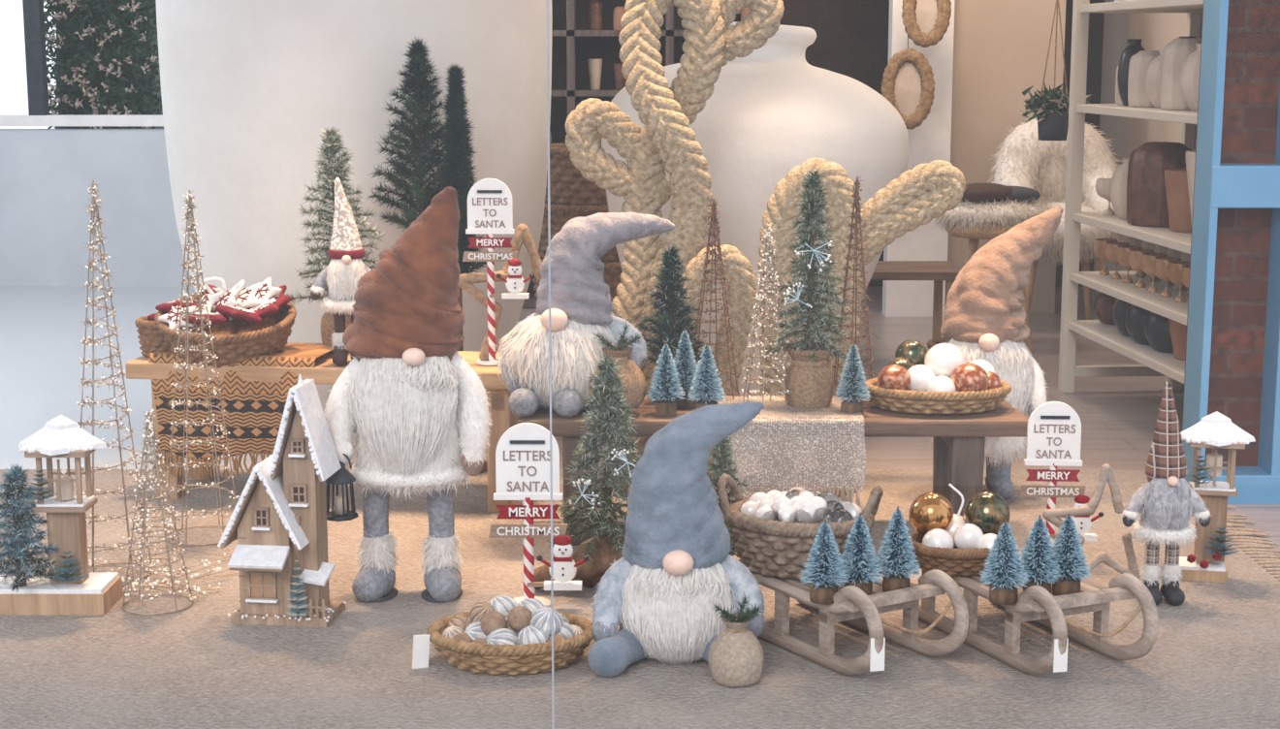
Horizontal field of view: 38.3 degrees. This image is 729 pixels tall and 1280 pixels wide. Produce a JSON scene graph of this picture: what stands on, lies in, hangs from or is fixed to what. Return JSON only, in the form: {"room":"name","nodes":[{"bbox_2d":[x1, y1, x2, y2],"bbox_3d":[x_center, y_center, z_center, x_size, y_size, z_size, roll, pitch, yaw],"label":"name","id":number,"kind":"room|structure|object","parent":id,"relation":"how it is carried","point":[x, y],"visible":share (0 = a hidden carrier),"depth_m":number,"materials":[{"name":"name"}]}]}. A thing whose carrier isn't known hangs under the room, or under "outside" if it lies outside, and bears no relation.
{"room":"shop","nodes":[
{"label":"shop","id":0,"kind":"room"},
{"bbox_2d":[0,0,1104,287],"bbox_3d":[-0.550,-1.979,10.213,11.000,3.100,0.120,0,10,0],"label":"wall","id":1,"kind":"structure","parent":0,"point":[46,175],"depth_m":10.31,"materials":[{"name":"white paint"}]},
{"bbox_2d":[0,0,163,126],"bbox_3d":[-4.223,-2.170,10.140,3.745,1.700,0.100,0,10,0],"label":"window","id":2,"kind":"structure","parent":1,"relation":"in","point":[39,114],"depth_m":10.22,"materials":[{"name":"white metal"}]},
{"bbox_2d":[0,287,1279,550],"bbox_3d":[0.000,0.332,6.141,12.000,0.100,12.000,0,10,0],"label":"floor","id":3,"kind":"structure","parent":0,"point":[42,329],"depth_m":7.33,"materials":[{"name":"beige wood"}]},
{"bbox_2d":[43,0,163,128],"bbox_3d":[-3.160,-1.550,10.951,0.791,2.089,0.689,0,10,0],"label":"hedge","id":4,"kind":"object","parent":3,"relation":"on","point":[107,60],"visible":0.44,"depth_m":10.75,"materials":[{"name":"green plant"}]},
{"bbox_2d":[156,0,552,413],"bbox_3d":[-0.980,-0.996,6.424,1.393,2.430,1.393,0,10,0],"label":"backdrop panel","id":5,"kind":"object","parent":3,"relation":"on","point":[249,88],"visible":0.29,"depth_m":5.89,"materials":[{"name":"paint"}]},
{"bbox_2d":[366,35,457,232],"bbox_3d":[-0.668,-0.332,5.732,0.316,1.369,0.368,-6,11,-31],"label":"fir tree","id":6,"kind":"object","parent":3,"relation":"on","point":[417,80],"visible":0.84,"depth_m":5.65,"materials":[{"name":"green plant"}]},
{"bbox_2d":[429,62,487,473],"bbox_3d":[-0.560,-0.283,5.692,0.260,1.286,0.260,0,10,0],"label":"fir tree","id":7,"kind":"object","parent":3,"relation":"on","point":[455,171],"visible":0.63,"depth_m":5.61,"materials":[{"name":"green plant"}]},
{"bbox_2d":[545,0,554,728],"bbox_3d":[0.000,-0.698,2.661,6.000,3.070,0.006,0,10,0],"label":"window","id":8,"kind":"structure","parent":3,"relation":"on","point":[547,1],"depth_m":2.77,"materials":[{"name":"clear glass"}]},
{"bbox_2d":[531,142,622,314],"bbox_3d":[-0.200,-0.443,7.633,0.510,0.930,0.469,1,10,3],"label":"wicker baskets","id":9,"kind":"object","parent":3,"relation":"on","point":[572,195],"visible":0.16,"depth_m":7.40,"materials":[{"name":"brown wicker"}]},
{"bbox_2d":[522,0,750,307],"bbox_3d":[-0.100,-1.508,9.484,1.540,2.415,0.355,0,10,0],"label":"display cabinet","id":10,"kind":"object","parent":3,"relation":"on","point":[587,63],"visible":0.16,"depth_m":9.59,"materials":[{"name":"brown wood"}]},
{"bbox_2d":[0,469,1279,728],"bbox_3d":[-0.629,0.566,4.406,4.703,0.015,2.800,0,10,0],"label":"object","id":11,"kind":"structure","parent":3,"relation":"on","point":[1213,662],"depth_m":3.92,"materials":[{"name":"beige fabric"}]},
{"bbox_2d":[0,415,122,615],"bbox_3d":[-1.393,0.346,4.303,0.305,0.460,0.207,0,10,0],"label":"lantern post","id":12,"kind":"object","parent":11,"relation":"on","point":[85,593],"visible":1,"depth_m":4.28,"materials":[{"name":"brown wood"}]},
{"bbox_2d":[0,464,70,594],"bbox_3d":[-1.436,0.380,4.283,0.219,0.308,0.206,4,10,23],"label":"fir","id":13,"kind":"object","parent":12,"relation":"attached to","point":[15,485],"visible":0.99,"depth_m":4.26,"materials":[{"name":"green plant"}]},
{"bbox_2d":[70,180,154,583],"bbox_3d":[-1.321,0.042,4.529,0.211,0.993,0.200,2,10,14],"label":"cone tree","id":14,"kind":"object","parent":11,"relation":"on","point":[94,201],"visible":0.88,"depth_m":4.51,"materials":[{"name":"brown metal"}]},
{"bbox_2d":[120,409,196,614],"bbox_3d":[-1.139,0.336,4.319,0.183,0.474,0.167,-4,10,-22],"label":"cone tree","id":15,"kind":"object","parent":11,"relation":"on","point":[148,428],"visible":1,"depth_m":4.30,"materials":[{"name":"brown metal"}]},
{"bbox_2d":[88,537,238,598],"bbox_3d":[-1.214,0.501,4.616,0.504,0.049,0.410,2,10,11],"label":"string lights","id":16,"kind":"object","parent":11,"relation":"on","point":[134,584],"visible":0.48,"depth_m":4.53,"materials":[{"name":"beige metal"}]},
{"bbox_2d":[163,189,240,545],"bbox_3d":[-1.183,0.001,4.898,0.220,0.939,0.210,4,11,25],"label":"cone tree","id":17,"kind":"object","parent":11,"relation":"on","point":[196,256],"visible":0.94,"depth_m":4.88,"materials":[{"name":"brown metal"}]},
{"bbox_2d":[217,373,346,627],"bbox_3d":[-0.824,0.305,4.206,0.255,0.572,0.198,1,10,7],"label":"house","id":18,"kind":"object","parent":11,"relation":"on","point":[278,520],"visible":1,"depth_m":4.19,"materials":[{"name":"brown wood"}]},
{"bbox_2d":[125,351,518,511],"bbox_3d":[-0.870,0.187,5.437,1.200,0.420,0.350,2,10,9],"label":"wooden table","id":19,"kind":"object","parent":11,"relation":"on","point":[325,371],"visible":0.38,"depth_m":5.26,"materials":[{"name":"brown wood"}]},
{"bbox_2d":[148,342,333,479],"bbox_3d":[-1.153,0.134,5.417,0.503,0.358,0.327,2,10,9],"label":"throw","id":20,"kind":"object","parent":19,"relation":"on","point":[254,410],"visible":0.62,"depth_m":5.30,"materials":[{"name":"orange fabric"}]},
{"bbox_2d":[134,311,193,357],"bbox_3d":[-1.395,-0.093,5.420,0.171,0.133,0.172,6,11,31],"label":"wicker basket","id":21,"kind":"object","parent":20,"relation":"on","point":[151,340],"visible":0.35,"depth_m":5.36,"materials":[{"name":"wicker"}]},
{"bbox_2d":[154,277,296,367],"bbox_3d":[-1.200,-0.130,5.335,0.408,0.255,0.315,0,10,0],"label":"basket","id":22,"kind":"object","parent":20,"relation":"on","point":[258,319],"visible":0.88,"depth_m":5.27,"materials":[{"name":"brown wicker"}]},
{"bbox_2d":[287,126,384,352],"bbox_3d":[-0.902,-0.369,5.473,0.364,0.684,0.348,-2,10,-10],"label":"fir tree","id":23,"kind":"object","parent":19,"relation":"on","point":[333,140],"visible":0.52,"depth_m":5.44,"materials":[{"name":"green plant"}]},
{"bbox_2d":[309,177,371,366],"bbox_3d":[-0.826,-0.264,5.243,0.190,0.533,0.166,4,10,24],"label":"gnome","id":24,"kind":"object","parent":19,"relation":"on","point":[345,269],"visible":0.74,"depth_m":5.20,"materials":[{"name":"white fabric"}]},
{"bbox_2d":[462,178,534,365],"bbox_3d":[-0.402,-0.265,5.249,0.204,0.530,0.090,0,10,0],"label":"sign","id":25,"kind":"object","parent":19,"relation":"on","point":[490,202],"visible":1,"depth_m":5.22,"materials":[{"name":"white paint"}]},
{"bbox_2d":[457,224,542,360],"bbox_3d":[-0.335,-0.209,5.300,0.413,0.394,0.034,-3,10,-17],"label":"star decoration","id":26,"kind":"object","parent":19,"relation":"on","point":[523,235],"visible":0.45,"depth_m":5.26,"materials":[{"name":"brown wood"}]},
{"bbox_2d":[323,185,493,603],"bbox_3d":[-0.573,0.077,4.354,0.382,0.993,0.319,-8,12,-38],"label":"gnome","id":27,"kind":"object","parent":11,"relation":"on","point":[415,413],"visible":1,"depth_m":4.29,"materials":[{"name":"grey fabric"}]},
{"bbox_2d":[412,595,593,675],"bbox_3d":[-0.290,0.576,3.951,0.389,0.154,0.275,0,10,0],"label":"basket","id":28,"kind":"object","parent":11,"relation":"on","point":[500,635],"visible":0.98,"depth_m":3.88,"materials":[{"name":"brown wicker"}]},
{"bbox_2d":[488,422,589,607],"bbox_3d":[-0.236,0.353,4.319,0.235,0.440,0.104,0,10,0],"label":"sign","id":29,"kind":"object","parent":11,"relation":"on","point":[523,473],"visible":0.97,"depth_m":4.30,"materials":[{"name":"white paint"}]},
{"bbox_2d":[534,353,644,589],"bbox_3d":[-0.067,0.260,4.515,0.342,0.583,0.335,3,10,18],"label":"fir","id":30,"kind":"object","parent":11,"relation":"on","point":[601,550],"visible":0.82,"depth_m":4.49,"materials":[{"name":"green plant"}]},
{"bbox_2d":[564,0,784,493],"bbox_3d":[0.081,-0.388,5.484,0.587,1.612,0.400,4,11,25],"label":"cactus","id":31,"kind":"object","parent":11,"relation":"on","point":[666,142],"visible":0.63,"depth_m":5.39,"materials":[{"name":"beige fabric"}]},
{"bbox_2d":[587,401,767,687],"bbox_3d":[0.092,0.365,3.928,0.393,0.567,0.352,2,10,12],"label":"gnome","id":32,"kind":"object","parent":11,"relation":"on","point":[676,585],"visible":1,"depth_m":3.90,"materials":[{"name":"fabric"}]},
{"bbox_2d":[706,436,751,555],"bbox_3d":[0.206,0.358,4.490,0.177,0.398,0.228,7,12,34],"label":"fir","id":33,"kind":"object","parent":11,"relation":"on","point":[723,450],"visible":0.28,"depth_m":4.46,"materials":[{"name":"green plant"}]},
{"bbox_2d":[516,395,1028,545],"bbox_3d":[0.350,0.294,4.986,1.340,0.362,0.360,0,10,0],"label":"wooden table","id":34,"kind":"object","parent":11,"relation":"on","point":[959,439],"visible":0.42,"depth_m":4.82,"materials":[{"name":"brown wood"}]},
{"bbox_2d":[495,211,674,417],"bbox_3d":[-0.147,-0.139,4.901,0.490,0.533,0.329,0,10,0],"label":"gnome","id":35,"kind":"object","parent":34,"relation":"on","point":[585,328],"visible":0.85,"depth_m":4.85,"materials":[{"name":"fabric"}]},
{"bbox_2d":[646,342,685,415],"bbox_3d":[0.068,0.036,4.844,0.105,0.192,0.104,0,10,0],"label":"tree","id":36,"kind":"object","parent":34,"relation":"on","point":[665,374],"visible":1,"depth_m":4.83,"materials":[{"name":"blue plastic"}]},
{"bbox_2d":[635,244,716,401],"bbox_3d":[0.092,-0.112,5.028,0.215,0.444,0.215,9,13,42],"label":"fir","id":37,"kind":"object","parent":34,"relation":"on","point":[668,278],"visible":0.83,"depth_m":5.00,"materials":[{"name":"green plant"}]},
{"bbox_2d":[673,328,697,408],"bbox_3d":[0.120,0.007,4.950,0.105,0.212,0.104,0,10,0],"label":"tree","id":38,"kind":"object","parent":34,"relation":"on","point":[687,371],"visible":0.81,"depth_m":4.94,"materials":[{"name":"blue plastic"}]},
{"bbox_2d":[686,343,725,409],"bbox_3d":[0.175,0.037,4.834,0.105,0.192,0.104,0,10,0],"label":"tree","id":39,"kind":"object","parent":34,"relation":"on","point":[706,385],"visible":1,"depth_m":4.82,"materials":[{"name":"blue plastic"}]},
{"bbox_2d":[692,197,740,402],"bbox_3d":[0.198,-0.180,5.023,0.159,0.555,0.163,-1,10,-5],"label":"cone tree","id":40,"kind":"object","parent":34,"relation":"on","point":[714,219],"visible":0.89,"depth_m":5.00,"materials":[{"name":"brown metal"}]},
{"bbox_2d":[717,395,865,506],"bbox_3d":[0.397,0.248,4.920,0.377,0.268,0.358,0,10,0],"label":"table runner","id":41,"kind":"object","parent":34,"relation":"on","point":[774,408],"visible":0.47,"depth_m":4.77,"materials":[{"name":"fabric"}]},
{"bbox_2d":[739,221,792,409],"bbox_3d":[0.344,-0.134,4.909,0.166,0.507,0.156,3,10,18],"label":"cone tree","id":42,"kind":"object","parent":41,"relation":"on","point":[768,246],"visible":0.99,"depth_m":4.89,"materials":[{"name":"silver metal"}]},
{"bbox_2d":[761,167,849,409],"bbox_3d":[0.444,-0.199,4.905,0.246,0.658,0.233,-2,10,-14],"label":"fir","id":43,"kind":"object","parent":41,"relation":"on","point":[811,376],"visible":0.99,"depth_m":4.88,"materials":[{"name":"green plant"}]},
{"bbox_2d":[834,342,870,415],"bbox_3d":[0.560,0.036,4.843,0.098,0.192,0.098,0,10,0],"label":"tree","id":44,"kind":"object","parent":41,"relation":"on","point":[851,386],"visible":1,"depth_m":4.83,"materials":[{"name":"blue plastic"}]},
{"bbox_2d":[832,176,877,402],"bbox_3d":[0.584,-0.205,5.021,0.139,0.624,0.138,6,11,33],"label":"cone tree","id":45,"kind":"object","parent":34,"relation":"on","point":[855,195],"visible":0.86,"depth_m":5.00,"materials":[{"name":"brown metal"}]},
{"bbox_2d":[863,339,1011,415],"bbox_3d":[0.795,0.029,4.934,0.399,0.175,0.291,0,10,0],"label":"basket","id":46,"kind":"object","parent":34,"relation":"on","point":[939,380],"visible":0.98,"depth_m":4.85,"materials":[{"name":"brown wicker"}]},
{"bbox_2d":[731,555,969,674],"bbox_3d":[0.425,0.518,4.069,0.264,0.199,0.615,-6,11,-31],"label":"sled","id":47,"kind":"object","parent":11,"relation":"on","point":[851,606],"visible":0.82,"depth_m":3.91,"materials":[{"name":"brown wood"}]},
{"bbox_2d":[717,473,883,579],"bbox_3d":[0.355,0.358,4.107,0.368,0.202,0.267,3,10,20],"label":"basket","id":48,"kind":"object","parent":47,"relation":"on","point":[774,532],"visible":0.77,"depth_m":4.03,"materials":[{"name":"beige wicker"}]},
{"bbox_2d":[799,519,848,605],"bbox_3d":[0.388,0.411,3.872,0.107,0.177,0.106,0,10,0],"label":"tree","id":49,"kind":"object","parent":47,"relation":"on","point":[823,567],"visible":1,"depth_m":3.86,"materials":[{"name":"blue plastic"}]},
{"bbox_2d":[840,512,884,595],"bbox_3d":[0.466,0.403,3.907,0.107,0.182,0.106,0,10,0],"label":"tree","id":50,"kind":"object","parent":47,"relation":"on","point":[860,560],"visible":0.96,"depth_m":3.89,"materials":[{"name":"blue plastic"}]},
{"bbox_2d":[875,506,922,592],"bbox_3d":[0.550,0.395,3.941,0.107,0.187,0.107,0,10,0],"label":"tree","id":51,"kind":"object","parent":47,"relation":"on","point":[896,560],"visible":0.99,"depth_m":3.92,"materials":[{"name":"blue plastic"}]},
{"bbox_2d":[746,158,965,497],"bbox_3d":[0.642,-0.075,5.484,0.644,1.073,0.340,0,10,0],"label":"cactus","id":52,"kind":"object","parent":11,"relation":"on","point":[923,193],"visible":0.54,"depth_m":5.45,"materials":[{"name":"beige fabric"}]},
{"bbox_2d":[928,206,1063,499],"bbox_3d":[1.014,-0.032,5.372,0.350,0.855,0.307,6,11,31],"label":"gnome","id":53,"kind":"object","parent":11,"relation":"on","point":[984,317],"visible":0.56,"depth_m":5.29,"materials":[{"name":"brown fabric"}]},
{"bbox_2d":[918,551,1158,674],"bbox_3d":[0.844,0.518,4.069,0.264,0.199,0.615,-4,10,-23],"label":"sled","id":54,"kind":"object","parent":11,"relation":"on","point":[1036,604],"visible":0.73,"depth_m":3.90,"materials":[{"name":"brown wood"}]},
{"bbox_2d":[908,483,1010,575],"bbox_3d":[0.713,0.361,4.118,0.237,0.192,0.201,0,10,0],"label":"basket","id":55,"kind":"object","parent":54,"relation":"on","point":[950,543],"visible":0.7,"depth_m":4.09,"materials":[{"name":"brown wicker"}]},
{"bbox_2d":[979,519,1028,605],"bbox_3d":[0.765,0.412,3.868,0.106,0.177,0.108,0,10,0],"label":"tree","id":56,"kind":"object","parent":54,"relation":"on","point":[1004,567],"visible":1,"depth_m":3.85,"materials":[{"name":"blue plastic"}]},
{"bbox_2d":[1019,514,1061,593],"bbox_3d":[0.844,0.405,3.907,0.107,0.177,0.106,0,10,0],"label":"tree","id":57,"kind":"object","parent":54,"relation":"on","point":[1039,557],"visible":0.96,"depth_m":3.89,"materials":[{"name":"blue plastic"}]},
{"bbox_2d":[1052,512,1090,596],"bbox_3d":[0.910,0.403,3.922,0.108,0.177,0.107,0,10,0],"label":"tree","id":58,"kind":"object","parent":54,"relation":"on","point":[1072,561],"visible":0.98,"depth_m":3.91,"materials":[{"name":"blue plastic"}]},
{"bbox_2d":[1019,401,1103,549],"bbox_3d":[1.079,0.299,4.715,0.213,0.415,0.094,0,10,3],"label":"sign","id":59,"kind":"object","parent":11,"relation":"on","point":[1054,428],"visible":0.82,"depth_m":4.70,"materials":[{"name":"white paint"}]},
{"bbox_2d":[1042,463,1140,579],"bbox_3d":[1.130,0.391,4.488,0.319,0.305,0.025,-2,10,-11],"label":"star decoration","id":60,"kind":"object","parent":11,"relation":"on","point":[1053,516],"visible":0.67,"depth_m":4.47,"materials":[{"name":"brown wood"}]},
{"bbox_2d":[1120,381,1211,606],"bbox_3d":[1.233,0.303,4.343,0.187,0.533,0.169,-6,11,-33],"label":"gnome","id":61,"kind":"object","parent":11,"relation":"on","point":[1166,502],"visible":1,"depth_m":4.31,"materials":[{"name":"white fur"}]},
{"bbox_2d":[1179,411,1255,582],"bbox_3d":[1.411,0.324,4.556,0.179,0.420,0.180,6,11,33],"label":"lantern post","id":62,"kind":"object","parent":11,"relation":"on","point":[1215,430],"visible":1,"depth_m":4.53,"materials":[{"name":"brown wood"}]},
{"bbox_2d":[601,21,908,447],"bbox_3d":[0.389,-0.720,6.268,1.040,1.980,1.040,9,13,42],"label":"jar","id":63,"kind":"object","parent":3,"relation":"on","point":[769,112],"visible":0.44,"depth_m":5.84,"materials":[{"name":"ceramic"}]},
{"bbox_2d":[870,260,960,339],"bbox_3d":[1.080,-0.212,7.773,0.500,0.408,0.400,0,10,0],"label":"wooden display table","id":64,"kind":"object","parent":3,"relation":"on","point":[938,272],"visible":0.26,"depth_m":7.68,"materials":[{"name":"brown wood"}]},
{"bbox_2d":[932,183,1055,353],"bbox_3d":[1.580,-0.439,8.242,0.590,0.751,0.485,0,10,0],"label":"bar stool","id":65,"kind":"object","parent":3,"relation":"on","point":[986,211],"visible":0.76,"depth_m":8.07,"materials":[{"name":"brown wood"}]},
{"bbox_2d":[986,117,1126,319],"bbox_3d":[2.001,-0.676,8.805,0.692,1.030,0.688,0,10,0],"label":"armchair","id":66,"kind":"object","parent":3,"relation":"on","point":[1023,160],"visible":0.41,"depth_m":8.77,"materials":[{"name":"white fabric"}]},
{"bbox_2d":[1057,0,1203,392],"bbox_3d":[1.935,-0.866,6.324,0.491,2.200,1.450,-1,10,-4],"label":"open shelf unit","id":67,"kind":"object","parent":3,"relation":"on","point":[1141,313],"visible":0.6,"depth_m":6.54,"materials":[{"name":"beige paint"}]},
{"bbox_2d":[927,337,945,351],"bbox_3d":[1.300,-0.018,7.451,0.279,0.153,0.280,-5,11,-30],"label":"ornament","id":68,"kind":"object","parent":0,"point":[932,342],"visible":0.1,"depth_m":7.49,"materials":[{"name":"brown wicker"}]},
{"bbox_2d":[947,0,1066,313],"bbox_3d":[1.750,-1.796,9.128,0.700,3.100,0.100,0,10,0],"label":"wall","id":69,"kind":"structure","parent":0,"point":[1001,47],"depth_m":9.14,"materials":[{"name":"beige paint"}]},
{"bbox_2d":[880,35,934,129],"bbox_3d":[1.280,-1.468,8.895,0.260,0.654,0.260,0,10,0],"label":"wall mirror","id":70,"kind":"object","parent":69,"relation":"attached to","point":[908,82],"visible":0.89,"depth_m":8.80,"materials":[{"name":"beige wicker"}]},
{"bbox_2d":[882,0,954,317],"bbox_3d":[1.380,-1.779,9.030,0.300,3.100,0.140,0,10,0],"label":"pillar","id":71,"kind":"structure","parent":69,"relation":"attached to","point":[929,142],"depth_m":9.09,"materials":[{"name":"white paint"}]},
{"bbox_2d":[901,0,951,47],"bbox_3d":[1.360,-1.832,8.834,0.236,0.616,0.260,0,10,0],"label":"wall mirror","id":72,"kind":"object","parent":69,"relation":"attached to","point":[925,22],"visible":1,"depth_m":8.75,"materials":[{"name":"beige wicker"}]},
{"bbox_2d":[1093,0,1185,271],"bbox_3d":[2.620,-1.554,7.699,0.120,3.100,5.100,0,10,0],"label":"wall","id":73,"kind":"structure","parent":0,"point":[1156,31],"depth_m":9.64,"materials":[{"name":"beige paint"}]},
{"bbox_2d":[1182,0,1279,504],"bbox_3d":[1.897,-1.087,5.247,0.546,3.005,0.230,0,10,0],"label":"door frame","id":74,"kind":"structure","parent":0,"point":[1232,357],"depth_m":5.34,"materials":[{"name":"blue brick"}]},
{"bbox_3d":[-1.700,-2.924,6.200,8.800,0.100,7.700,0,10,0],"label":"ceiling","id":75,"kind":"structure","parent":0,"visible":0},
{"bbox_2d":[1020,0,1091,140],"bbox_3d":[1.772,-2.045,7.804,0.360,2.173,0.313,0,10,0],"label":"hanging planter","id":76,"kind":"object","parent":75,"relation":"hanging from","point":[1050,109],"visible":0.88,"depth_m":7.88,"materials":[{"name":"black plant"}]}
]}

